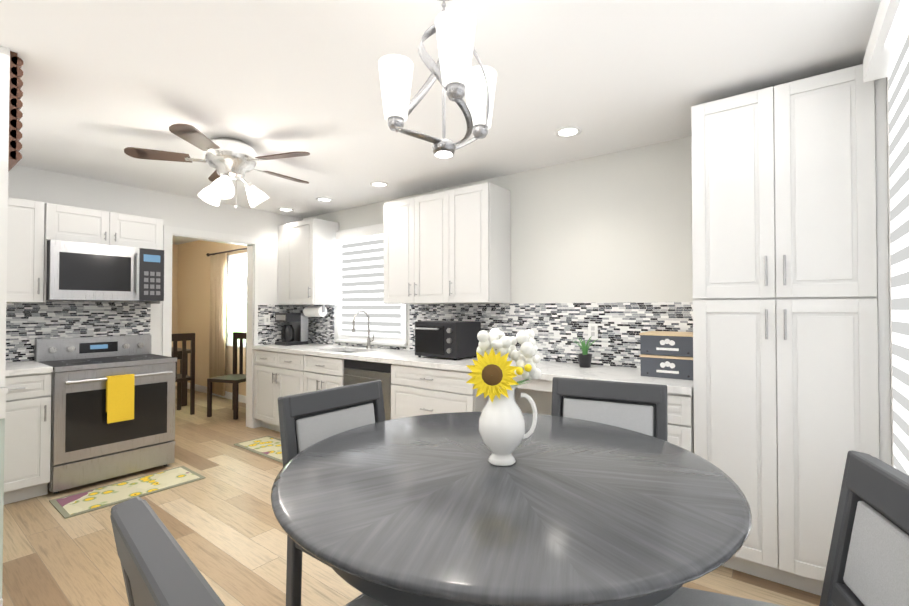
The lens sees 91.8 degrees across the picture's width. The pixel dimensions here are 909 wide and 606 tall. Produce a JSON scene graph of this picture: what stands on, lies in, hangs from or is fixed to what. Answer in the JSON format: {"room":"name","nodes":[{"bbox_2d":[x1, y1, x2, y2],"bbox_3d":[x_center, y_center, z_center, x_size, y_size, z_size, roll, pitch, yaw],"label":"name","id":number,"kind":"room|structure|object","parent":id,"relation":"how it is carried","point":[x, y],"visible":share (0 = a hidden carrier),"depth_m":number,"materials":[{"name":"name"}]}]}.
{"room":"kitchen and dining room","nodes":[
{"label":"kitchen and dining room","id":0,"kind":"room"},
{"bbox_2d":[0,46,9,598],"bbox_3d":[-3.073,0.107,0.475,0.150,2.440,3.640,-1,-1,37],"label":"wall","id":1,"kind":"structure","parent":0,"point":[4,95],"depth_m":1.87,"materials":[{"name":"grey paint"}]},
{"bbox_2d":[0,387,7,605],"bbox_3d":[-3.000,0.832,0.413,0.028,0.990,3.645,-1,-1,37],"label":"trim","id":2,"kind":"structure","parent":1,"relation":"attached to","point":[3,391],"depth_m":1.86,"materials":[{"name":"white wood"}]},
{"bbox_2d":[8,51,22,171],"bbox_3d":[-2.124,-0.854,2.081,0.535,0.468,0.044,-1,-1,37],"label":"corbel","id":3,"kind":"object","parent":1,"relation":"attached to","point":[15,112],"visible":0.71,"depth_m":1.92,"materials":[{"name":"brown wood"}]},
{"bbox_2d":[8,165,302,361],"bbox_3d":[-2.774,0.161,4.316,0.120,2.440,2.840,-1,-1,37],"label":"wall","id":4,"kind":"structure","parent":0,"point":[52,187],"depth_m":4.18,"materials":[{"name":"white paint"}]},
{"bbox_2d":[6,197,162,303],"bbox_3d":[-3.055,-0.375,3.536,0.376,0.750,1.165,-1,-1,37],"label":"upper cabinet","id":5,"kind":"object","parent":4,"relation":"attached to","point":[33,227],"visible":0.9,"depth_m":3.31,"materials":[{"name":"white wood"}]},
{"bbox_2d":[46,240,163,301],"bbox_3d":[-2.909,-0.242,3.666,0.450,0.444,0.746,-1,-1,37],"label":"microwave","id":6,"kind":"object","parent":5,"relation":"attached to","point":[78,271],"visible":1,"depth_m":3.51,"materials":[{"name":"grey metal"}]},
{"bbox_2d":[6,301,301,361],"bbox_3d":[-2.713,0.230,4.287,0.010,0.468,2.790,-1,-1,37],"label":"backsplash","id":7,"kind":"structure","parent":4,"relation":"attached to","point":[27,324],"depth_m":3.71,"materials":[{"name":"tile"}]},
{"bbox_2d":[264,315,269,324],"bbox_3d":[-2.138,0.194,5.032,0.005,0.115,0.070,-1,-1,37],"label":"electrical outlet plate","id":8,"kind":"object","parent":7,"relation":"attached to","point":[266,317],"depth_m":5.03,"materials":[{"name":"white plastic"}]},
{"bbox_2d":[162,225,257,427],"bbox_3d":[-2.546,0.325,4.607,0.148,2.120,0.942,-1,-1,37],"label":"door frame","id":9,"kind":"structure","parent":4,"relation":"attached to","point":[171,232],"depth_m":4.81,"materials":[{"name":"white wood"}]},
{"bbox_2d":[172,244,177,385],"bbox_3d":[-5.934,0.188,6.239,0.120,2.440,3.600,-1,-1,37],"label":"wall","id":10,"kind":"structure","parent":0,"point":[174,287],"depth_m":7.61,"materials":[{"name":"beige paint"}]},
{"bbox_2d":[2,386,820,605],"bbox_3d":[-3.261,1.384,2.384,9.020,0.060,6.720,-1,-1,37],"label":"floor","id":11,"kind":"structure","parent":0,"point":[224,528],"depth_m":2.51,"materials":[{"name":"brown wood"}]},
{"bbox_2d":[4,373,51,504],"bbox_3d":[-3.181,0.928,3.122,0.654,0.872,0.383,-1,-1,37],"label":"base cabinet","id":12,"kind":"object","parent":11,"relation":"on","point":[27,447],"visible":0.98,"depth_m":3.01,"materials":[{"name":"white wood"}]},
{"bbox_2d":[5,361,52,375],"bbox_3d":[-3.190,0.469,3.136,0.631,0.040,0.384,-1,-1,37],"label":"countertop","id":13,"kind":"structure","parent":12,"relation":"on","point":[22,368],"depth_m":3.06,"materials":[{"name":"white stone"}]},
{"bbox_2d":[34,335,176,492],"bbox_3d":[-2.803,0.828,3.570,0.700,1.085,0.774,-1,-1,37],"label":"range","id":14,"kind":"object","parent":11,"relation":"on","point":[89,444],"visible":0.92,"depth_m":3.41,"materials":[{"name":"silver metal"}]},
{"bbox_2d":[106,374,134,423],"bbox_3d":[-2.543,0.724,3.354,0.036,0.348,0.170,-1,-1,37],"label":"towel","id":15,"kind":"object","parent":14,"relation":"hanging from","point":[119,398],"visible":1,"depth_m":3.34,"materials":[{"name":"yellow fabric"}]},
{"bbox_2d":[49,466,205,518],"bbox_3d":[-2.364,1.361,3.235,0.420,0.009,0.840,-1,-1,37],"label":"area rug","id":16,"kind":"object","parent":11,"relation":"on","point":[73,505],"visible":0.96,"depth_m":3.17,"materials":[{"name":"beige fabric"}]},
{"bbox_2d":[171,347,190,405],"bbox_3d":[-4.328,0.903,6.045,1.200,1.005,0.950,-1,-1,37],"label":"dining set","id":17,"kind":"object","parent":11,"relation":"on","point":[183,387],"visible":0.04,"depth_m":6.00,"materials":[{"name":"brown wood"}]},
{"bbox_2d":[172,333,194,414],"bbox_3d":[-3.572,0.888,5.503,0.440,1.020,0.440,-1,-1,37],"label":"chair","id":18,"kind":"object","parent":11,"relation":"on","point":[183,338],"visible":0.5,"depth_m":5.51,"materials":[{"name":"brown wood"}]},
{"bbox_2d":[207,332,245,419],"bbox_3d":[-2.758,0.889,5.550,0.440,1.020,0.440,0,-1,17],"label":"chair","id":19,"kind":"object","parent":11,"relation":"on","point":[235,378],"visible":0.58,"depth_m":5.42,"materials":[{"name":"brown wood"}]},
{"bbox_2d":[110,497,386,605],"bbox_3d":[-0.190,0.817,0.688,0.450,1.027,0.506,-1,-1,44],"label":"chair","id":20,"kind":"object","parent":11,"relation":"on","point":[159,567],"visible":0.94,"depth_m":0.54,"materials":[{"name":"grey wood"}]},
{"bbox_2d":[234,436,282,462],"bbox_3d":[-1.481,1.372,4.008,1.410,0.009,0.360,-1,-1,37],"label":"area rug","id":21,"kind":"object","parent":11,"relation":"on","point":[268,447],"visible":0.39,"depth_m":4.21,"materials":[{"name":"beige fabric"}]},
{"bbox_2d":[253,349,343,431],"bbox_3d":[-1.652,0.953,4.845,1.006,0.872,0.616,-1,-1,37],"label":"base cabinet","id":22,"kind":"object","parent":11,"relation":"on","point":[276,375],"depth_m":4.61,"materials":[{"name":"white wood"}]},
{"bbox_2d":[252,343,692,394],"bbox_3d":[-0.324,0.571,3.832,4.352,0.226,0.631,-1,-1,37],"label":"countertop","id":23,"kind":"structure","parent":22,"relation":"on","point":[550,370],"depth_m":3.32,"materials":[{"name":"white stone"}]},
{"bbox_2d":[275,313,307,345],"bbox_3d":[-1.866,0.295,5.055,0.230,0.360,0.283,-1,-1,37],"label":"coffee maker","id":24,"kind":"object","parent":23,"relation":"on","point":[294,331],"visible":0.98,"depth_m":4.99,"materials":[{"name":"grey plastic"}]},
{"bbox_2d":[352,310,373,348],"bbox_3d":[-0.919,0.269,4.465,0.109,0.394,0.243,-1,-1,37],"label":"faucet","id":25,"kind":"object","parent":23,"relation":"on","point":[369,340],"visible":1,"depth_m":4.53,"materials":[{"name":"silver metal"}]},
{"bbox_2d":[415,321,480,359],"bbox_3d":[-0.072,0.306,3.705,0.440,0.300,0.403,-1,-1,37],"label":"toaster oven","id":26,"kind":"object","parent":23,"relation":"on","point":[455,340],"visible":0.98,"depth_m":3.57,"materials":[{"name":"black metal"}]},
{"bbox_2d":[573,336,597,367],"bbox_3d":[0.911,0.340,3.093,0.168,0.214,0.185,-1,-1,37],"label":"potted plant","id":27,"kind":"object","parent":23,"relation":"on","point":[585,358],"visible":1,"depth_m":3.06,"materials":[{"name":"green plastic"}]},
{"bbox_2d":[639,331,692,379],"bbox_3d":[1.337,0.311,2.699,0.308,0.260,0.308,-1,-1,37],"label":"crates","id":28,"kind":"object","parent":23,"relation":"on","point":[666,354],"visible":0.88,"depth_m":2.58,"materials":[{"name":"grey wood"}]},
{"bbox_2d":[305,369,343,392],"bbox_3d":[-1.086,1.053,4.413,0.655,0.660,0.616,-1,-1,37],"label":"base cabinet","id":29,"kind":"object","parent":11,"relation":"on","point":[319,381],"depth_m":4.14,"materials":[{"name":"white wood"}]},
{"bbox_2d":[278,380,385,605],"bbox_3d":[-0.267,0.828,1.511,0.506,1.027,0.450,-1,-1,37],"label":"chair","id":30,"kind":"object","parent":11,"relation":"on","point":[307,419],"visible":0.35,"depth_m":1.55,"materials":[{"name":"grey wood"}]},
{"bbox_2d":[344,359,391,419],"bbox_3d":[-0.591,0.941,4.021,0.602,0.872,0.646,-1,-1,37],"label":"dishwasher","id":31,"kind":"object","parent":11,"relation":"on","point":[357,371],"visible":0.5,"depth_m":3.75,"materials":[{"name":"grey metal"}]},
{"bbox_2d":[391,364,516,418],"bbox_3d":[-0.011,0.935,3.599,0.825,0.872,0.616,-1,-1,37],"label":"base cabinet","id":32,"kind":"object","parent":11,"relation":"on","point":[416,391],"depth_m":3.35,"materials":[{"name":"white wood"}]},
{"bbox_2d":[271,412,751,605],"bbox_3d":[0.119,0.879,1.186,1.137,0.914,1.137,-1,-1,37],"label":"dining table","id":33,"kind":"object","parent":11,"relation":"on","point":[439,509],"visible":1,"depth_m":0.88,"materials":[{"name":"grey wood"}]},
{"bbox_2d":[466,328,540,465],"bbox_3d":[0.135,0.244,1.178,0.182,0.354,0.172,-1,-1,37],"label":"flower vase","id":34,"kind":"object","parent":33,"relation":"on","point":[501,427],"visible":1,"depth_m":1.14,"materials":[{"name":"white ceramic"}]},
{"bbox_2d":[551,377,667,441],"bbox_3d":[0.525,0.830,1.608,0.450,1.027,0.507,0,-1,27],"label":"chair","id":35,"kind":"object","parent":11,"relation":"on","point":[640,407],"visible":0.21,"depth_m":1.78,"materials":[{"name":"grey wood"}]},
{"bbox_2d":[667,393,693,452],"bbox_3d":[1.231,0.922,2.656,0.454,0.872,0.616,-1,-1,37],"label":"base cabinet","id":36,"kind":"object","parent":11,"relation":"on","point":[680,407],"depth_m":2.31,"materials":[{"name":"white wood"}]},
{"bbox_2d":[655,450,908,605],"bbox_3d":[0.549,0.818,0.776,0.507,1.027,0.450,0,-1,19],"label":"chair","id":37,"kind":"object","parent":11,"relation":"on","point":[868,561],"visible":0.75,"depth_m":0.83,"materials":[{"name":"grey wood"}]},
{"bbox_2d":[691,64,891,595],"bbox_3d":[1.698,0.163,2.288,0.736,2.380,0.654,-1,-1,37],"label":"pantry","id":38,"kind":"object","parent":11,"relation":"on","point":[791,342],"visible":0.81,"depth_m":2.04,"materials":[{"name":"white wood"}]},
{"bbox_2d":[177,136,692,414],"bbox_3d":[-1.265,0.171,5.029,9.020,2.440,0.120,-1,-1,37],"label":"wall","id":39,"kind":"structure","parent":0,"point":[613,227],"depth_m":3.28,"materials":[{"name":"white paint"}]},
{"bbox_2d":[187,382,245,402],"bbox_3d":[-3.385,1.362,6.537,3.400,0.100,0.013,-1,-1,37],"label":"baseboard","id":40,"kind":"structure","parent":39,"relation":"attached to","point":[227,395],"depth_m":6.60,"materials":[{"name":"white wood"}]},
{"bbox_2d":[206,248,246,255],"bbox_3d":[-3.021,-0.752,6.236,1.970,0.050,0.099,-1,-1,37],"label":"curtain rod","id":41,"kind":"object","parent":39,"relation":"attached to","point":[207,254],"visible":0.46,"depth_m":6.44,"materials":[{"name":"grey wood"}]},
{"bbox_2d":[209,253,226,395],"bbox_3d":[-3.528,0.313,6.578,0.480,2.080,0.064,-1,-1,37],"label":"curtain","id":42,"kind":"object","parent":41,"relation":"hanging from","point":[218,301],"visible":0.94,"depth_m":6.55,"materials":[{"name":"beige fabric"}]},
{"bbox_2d":[226,252,246,347],"bbox_3d":[-2.976,-0.042,6.243,1.010,1.340,0.019,-1,-1,37],"label":"dining room window","id":43,"kind":"structure","parent":39,"relation":"in","point":[236,311],"depth_m":6.39,"materials":[{"name":"white glass"}]},
{"bbox_2d":[277,223,288,304],"bbox_3d":[-1.868,-0.441,5.203,0.251,0.930,0.338,-1,-1,37],"label":"upper cabinet","id":44,"kind":"object","parent":39,"relation":"attached to","point":[283,230],"depth_m":5.08,"materials":[{"name":"white wood"}]},
{"bbox_2d":[289,218,338,304],"bbox_3d":[-1.614,-0.444,5.010,0.501,0.930,0.338,-1,-1,37],"label":"upper cabinet","id":45,"kind":"object","parent":39,"relation":"attached to","point":[313,245],"depth_m":4.86,"materials":[{"name":"white wood"}]},
{"bbox_2d":[303,305,326,316],"bbox_3d":[-1.558,0.086,4.926,0.320,0.132,0.116,-1,-1,37],"label":"paper towel","id":46,"kind":"object","parent":45,"relation":"attached to","point":[314,311],"visible":1,"depth_m":4.87,"materials":[{"name":"white paper"}]},
{"bbox_2d":[336,223,407,345],"bbox_3d":[-0.895,-0.197,4.645,1.060,1.245,0.049,-1,-1,37],"label":"window","id":47,"kind":"structure","parent":39,"relation":"in","point":[395,341],"depth_m":4.68,"materials":[{"name":"white"}]},
{"bbox_2d":[336,225,400,336],"bbox_3d":[-0.914,-0.222,4.620,0.950,1.125,0.075,-1,-1,37],"label":"window blind","id":48,"kind":"object","parent":47,"relation":"attached to","point":[362,268],"visible":0.64,"depth_m":4.67,"materials":[{"name":"white"}]},
{"bbox_2d":[384,189,452,303],"bbox_3d":[-0.226,-0.459,3.956,0.823,0.930,0.338,-1,-1,37],"label":"upper cabinet","id":49,"kind":"object","parent":39,"relation":"attached to","point":[452,246],"depth_m":3.81,"materials":[{"name":"white wood"}]},
{"bbox_2d":[453,182,510,303],"bbox_3d":[0.187,-0.463,3.643,0.440,0.930,0.338,-1,-1,37],"label":"upper cabinet","id":50,"kind":"object","parent":39,"relation":"attached to","point":[481,212],"depth_m":3.49,"materials":[{"name":"white wood"}]},
{"bbox_2d":[302,302,692,367],"bbox_3d":[-0.136,0.235,4.088,4.356,0.451,0.010,-1,-1,37],"label":"backsplash","id":51,"kind":"structure","parent":39,"relation":"attached to","point":[557,328],"depth_m":3.33,"materials":[{"name":"tile"}]},
{"bbox_2d":[588,324,597,339],"bbox_3d":[1.008,0.208,3.211,0.070,0.115,0.004,-1,-1,37],"label":"electrical outlet plate","id":52,"kind":"object","parent":51,"relation":"attached to","point":[593,330],"depth_m":3.21,"materials":[{"name":"white plastic"}]},
{"bbox_2d":[0,0,880,244],"bbox_3d":[-3.261,-1.115,2.419,9.020,0.060,6.720,-1,-1,37],"label":"ceiling","id":53,"kind":"structure","parent":0,"point":[106,83],"depth_m":2.13,"materials":[{"name":"white paint"}]},
{"bbox_2d":[124,124,309,207],"bbox_3d":[-1.478,-0.858,3.003,1.156,0.438,1.116,-1,-1,37],"label":"ceiling fan","id":54,"kind":"object","parent":53,"relation":"hanging from","point":[228,159],"visible":1,"depth_m":2.85,"materials":[{"name":"silver metal"}]},
{"bbox_2d":[278,208,293,211],"bbox_3d":[-1.894,-1.046,4.946,0.169,0.007,0.169,0,-1,31],"label":"recessed light","id":55,"kind":"object","parent":53,"relation":"in","point":[281,209],"depth_m":4.93,"materials":[{"name":"white"}]},
{"bbox_2d":[316,197,332,201],"bbox_3d":[-1.325,-1.052,4.488,0.169,0.007,0.169,0,-1,13],"label":"recessed light","id":56,"kind":"object","parent":53,"relation":"in","point":[324,199],"depth_m":4.48,"materials":[{"name":"white"}]},
{"bbox_2d":[370,181,388,186],"bbox_3d":[-0.672,-1.060,3.942,0.169,0.007,0.169,0,-1,31],"label":"recessed light","id":57,"kind":"object","parent":53,"relation":"in","point":[377,183],"depth_m":3.94,"materials":[{"name":"white"}]},
{"bbox_2d":[378,0,496,157],"bbox_3d":[-0.030,-0.802,1.550,0.431,0.591,0.417,-1,-1,37],"label":"chandelier","id":58,"kind":"object","parent":53,"relation":"hanging from","point":[455,74],"visible":1,"depth_m":1.51,"materials":[{"name":"white glass"}]},
{"bbox_2d":[554,126,581,137],"bbox_3d":[0.715,-1.076,2.776,0.169,0.007,0.169,0,-1,31],"label":"recessed light","id":59,"kind":"object","parent":53,"relation":"in","point":[567,131],"depth_m":2.77,"materials":[{"name":"white"}]},
{"bbox_2d":[886,77,891,455],"bbox_3d":[0.246,0.096,-0.338,0.120,2.440,6.600,-1,-1,37],"label":"wall","id":60,"kind":"structure","parent":0,"point":[889,284],"depth_m":1.87,"materials":[{"name":"white paint"}]},
{"bbox_2d":[863,0,908,475],"bbox_3d":[1.030,-0.139,0.891,0.075,1.695,2.120,-1,-1,37],"label":"window blind","id":61,"kind":"object","parent":60,"relation":"attached to","point":[886,53],"visible":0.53,"depth_m":1.55,"materials":[{"name":"white"}]},
{"bbox_2d":[887,77,893,466],"bbox_3d":[1.055,-0.115,0.872,0.049,1.845,2.260,-1,-1,37],"label":"window","id":62,"kind":"structure","parent":60,"relation":"in","point":[890,272],"depth_m":1.75,"materials":[{"name":"white"}]}
]}

